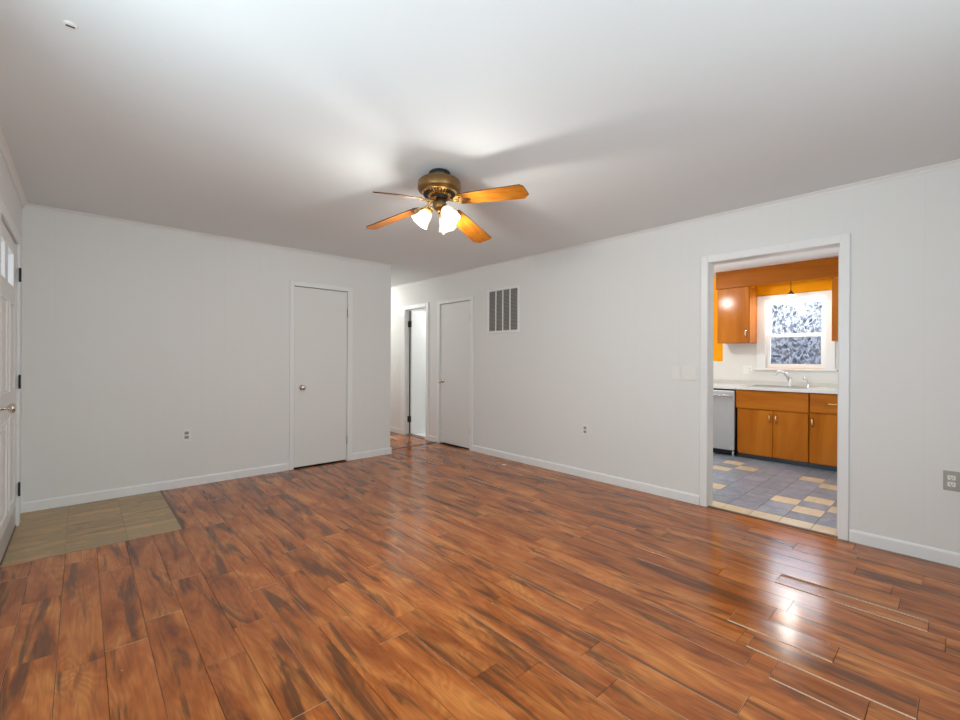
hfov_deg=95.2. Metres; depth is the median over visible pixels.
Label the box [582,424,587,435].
wall outlet
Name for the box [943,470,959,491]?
wall outlet
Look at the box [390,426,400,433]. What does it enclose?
baseboard
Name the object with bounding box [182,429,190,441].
wall outlet
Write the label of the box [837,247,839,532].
door frame
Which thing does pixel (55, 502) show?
baseboard
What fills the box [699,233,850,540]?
door frame
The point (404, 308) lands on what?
door frame
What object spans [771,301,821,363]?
foliage
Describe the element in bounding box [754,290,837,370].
window
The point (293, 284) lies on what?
door frame
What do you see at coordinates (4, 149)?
crown molding
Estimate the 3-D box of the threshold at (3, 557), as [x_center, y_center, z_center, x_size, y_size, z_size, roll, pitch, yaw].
[-3.064,1.206,2.762,0.122,0.016,1.000,0,0,-42]
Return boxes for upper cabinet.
[718,286,756,343]
[832,277,837,341]
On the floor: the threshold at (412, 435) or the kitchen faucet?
the threshold at (412, 435)
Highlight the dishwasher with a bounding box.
[713,388,737,456]
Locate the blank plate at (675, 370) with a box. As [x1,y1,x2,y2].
[671,367,679,379]
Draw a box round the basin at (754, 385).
[754,385,805,387]
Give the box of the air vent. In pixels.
[487,285,519,333]
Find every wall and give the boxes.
[0,151,21,524]
[21,207,390,501]
[390,165,959,552]
[713,277,837,394]
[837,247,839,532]
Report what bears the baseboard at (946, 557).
attached to the wall at (604, 327)
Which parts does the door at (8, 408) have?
panel moulding, panel moulding, kick plate, knob, panel moulding, panel moulding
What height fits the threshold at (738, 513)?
0.012 m
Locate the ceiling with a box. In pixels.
[0,0,959,286]
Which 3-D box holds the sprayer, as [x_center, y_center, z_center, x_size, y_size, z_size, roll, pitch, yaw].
[4.014,0.269,5.382,0.080,0.123,0.043,0,0,14]
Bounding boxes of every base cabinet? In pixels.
[736,389,809,466]
[809,393,837,470]
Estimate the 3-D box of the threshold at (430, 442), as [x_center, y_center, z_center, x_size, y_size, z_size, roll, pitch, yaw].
[-0.991,1.217,6.186,0.904,0.012,0.051,0,0,-42]
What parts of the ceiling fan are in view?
blade, blade, lamp shade, lamp shade, bulb, lamp shade, blade, blade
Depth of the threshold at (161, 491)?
3.52 m
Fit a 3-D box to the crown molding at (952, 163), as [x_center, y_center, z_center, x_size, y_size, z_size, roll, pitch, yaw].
[0.524,-1.199,5.200,0.030,0.030,9.000,0,0,-42]
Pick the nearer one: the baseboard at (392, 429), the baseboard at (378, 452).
the baseboard at (378, 452)
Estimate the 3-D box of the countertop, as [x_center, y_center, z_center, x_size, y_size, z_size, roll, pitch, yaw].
[3.366,0.319,5.900,0.629,0.104,2.994,0,0,-42]
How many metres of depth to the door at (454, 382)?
6.19 m
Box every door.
[0,220,20,561]
[294,286,347,467]
[407,311,425,432]
[438,301,469,447]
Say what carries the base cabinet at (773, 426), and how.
on the floor
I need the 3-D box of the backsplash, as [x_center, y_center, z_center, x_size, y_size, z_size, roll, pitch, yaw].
[3.599,-0.018,6.111,0.012,0.720,3.000,0,0,-42]
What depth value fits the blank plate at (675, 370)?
3.88 m
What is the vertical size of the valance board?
0.230 m
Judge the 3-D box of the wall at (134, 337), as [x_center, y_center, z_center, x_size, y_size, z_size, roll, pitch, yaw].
[-2.470,-0.009,4.573,3.435,2.440,0.120,0,0,-42]
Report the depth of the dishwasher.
5.66 m
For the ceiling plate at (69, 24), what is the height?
0.008 m
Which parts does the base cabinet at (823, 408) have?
drawer, door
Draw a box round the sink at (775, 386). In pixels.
[746,385,813,388]
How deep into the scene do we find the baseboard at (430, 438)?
6.55 m
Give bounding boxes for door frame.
[0,196,20,526]
[289,280,352,469]
[401,302,428,439]
[436,296,473,450]
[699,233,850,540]
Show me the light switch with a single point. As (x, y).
(688, 373)
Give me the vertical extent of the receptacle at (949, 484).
0.028 m
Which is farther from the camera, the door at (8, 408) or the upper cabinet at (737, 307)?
the upper cabinet at (737, 307)
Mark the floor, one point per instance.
(433, 581)
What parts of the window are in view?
sill, sash, sash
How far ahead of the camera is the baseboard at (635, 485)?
4.45 m
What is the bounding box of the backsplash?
[713,342,837,382]
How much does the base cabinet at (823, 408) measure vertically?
0.866 m
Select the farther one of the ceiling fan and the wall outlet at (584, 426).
the wall outlet at (584, 426)
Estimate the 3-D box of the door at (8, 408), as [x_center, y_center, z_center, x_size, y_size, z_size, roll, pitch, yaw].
[-3.017,0.183,2.815,0.112,2.025,1.016,0,0,-42]
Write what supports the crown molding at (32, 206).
attached to the wall at (134, 337)
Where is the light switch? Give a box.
[682,367,696,380]
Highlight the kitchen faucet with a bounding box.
[774,370,792,385]
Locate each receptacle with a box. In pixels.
[947,475,955,480]
[947,482,955,486]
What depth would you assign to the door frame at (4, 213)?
3.17 m
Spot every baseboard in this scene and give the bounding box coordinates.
[21,463,288,512]
[352,447,391,459]
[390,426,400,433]
[428,435,435,441]
[472,445,699,504]
[849,529,959,567]
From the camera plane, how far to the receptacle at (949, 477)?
2.65 m
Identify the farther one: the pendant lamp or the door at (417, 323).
the door at (417, 323)
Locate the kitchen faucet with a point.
(789, 378)
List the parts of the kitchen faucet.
spout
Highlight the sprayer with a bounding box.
[803,377,810,386]
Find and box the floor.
[0,431,959,719]
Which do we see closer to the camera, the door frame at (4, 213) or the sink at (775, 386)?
the door frame at (4, 213)
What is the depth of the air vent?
5.46 m
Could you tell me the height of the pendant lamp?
0.477 m
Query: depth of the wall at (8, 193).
3.14 m
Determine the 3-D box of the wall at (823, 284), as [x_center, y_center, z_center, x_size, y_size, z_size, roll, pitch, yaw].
[3.648,0.022,6.155,0.120,2.440,3.200,0,0,-42]
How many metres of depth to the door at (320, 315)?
5.06 m
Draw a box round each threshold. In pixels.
[0,525,15,567]
[160,490,184,528]
[392,442,436,448]
[405,434,424,438]
[707,506,837,537]
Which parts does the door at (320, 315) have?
knob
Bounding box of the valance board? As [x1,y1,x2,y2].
[716,256,838,289]
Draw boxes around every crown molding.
[0,126,26,206]
[24,203,391,267]
[391,159,959,289]
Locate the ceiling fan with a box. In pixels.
[366,168,528,242]
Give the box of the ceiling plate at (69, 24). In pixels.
[62,20,77,29]
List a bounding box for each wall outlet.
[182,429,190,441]
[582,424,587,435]
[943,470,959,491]
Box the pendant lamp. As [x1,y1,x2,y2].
[784,290,797,303]
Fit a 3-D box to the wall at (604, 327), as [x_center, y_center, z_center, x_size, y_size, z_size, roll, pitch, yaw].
[0.573,0.007,5.252,0.120,2.440,9.000,0,0,-42]
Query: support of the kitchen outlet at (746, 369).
attached to the backsplash
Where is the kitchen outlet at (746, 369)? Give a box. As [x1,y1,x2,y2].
[743,366,751,373]
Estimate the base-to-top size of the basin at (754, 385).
0.182 m
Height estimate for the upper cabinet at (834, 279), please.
0.739 m
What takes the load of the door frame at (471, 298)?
attached to the wall at (604, 327)
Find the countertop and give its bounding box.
[713,378,837,393]
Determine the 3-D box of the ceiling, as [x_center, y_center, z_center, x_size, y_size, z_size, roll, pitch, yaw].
[0.032,-1.256,4.752,7.368,0.080,9.240,0,0,-42]
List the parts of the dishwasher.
handle, toe panel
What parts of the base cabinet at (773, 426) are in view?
door, door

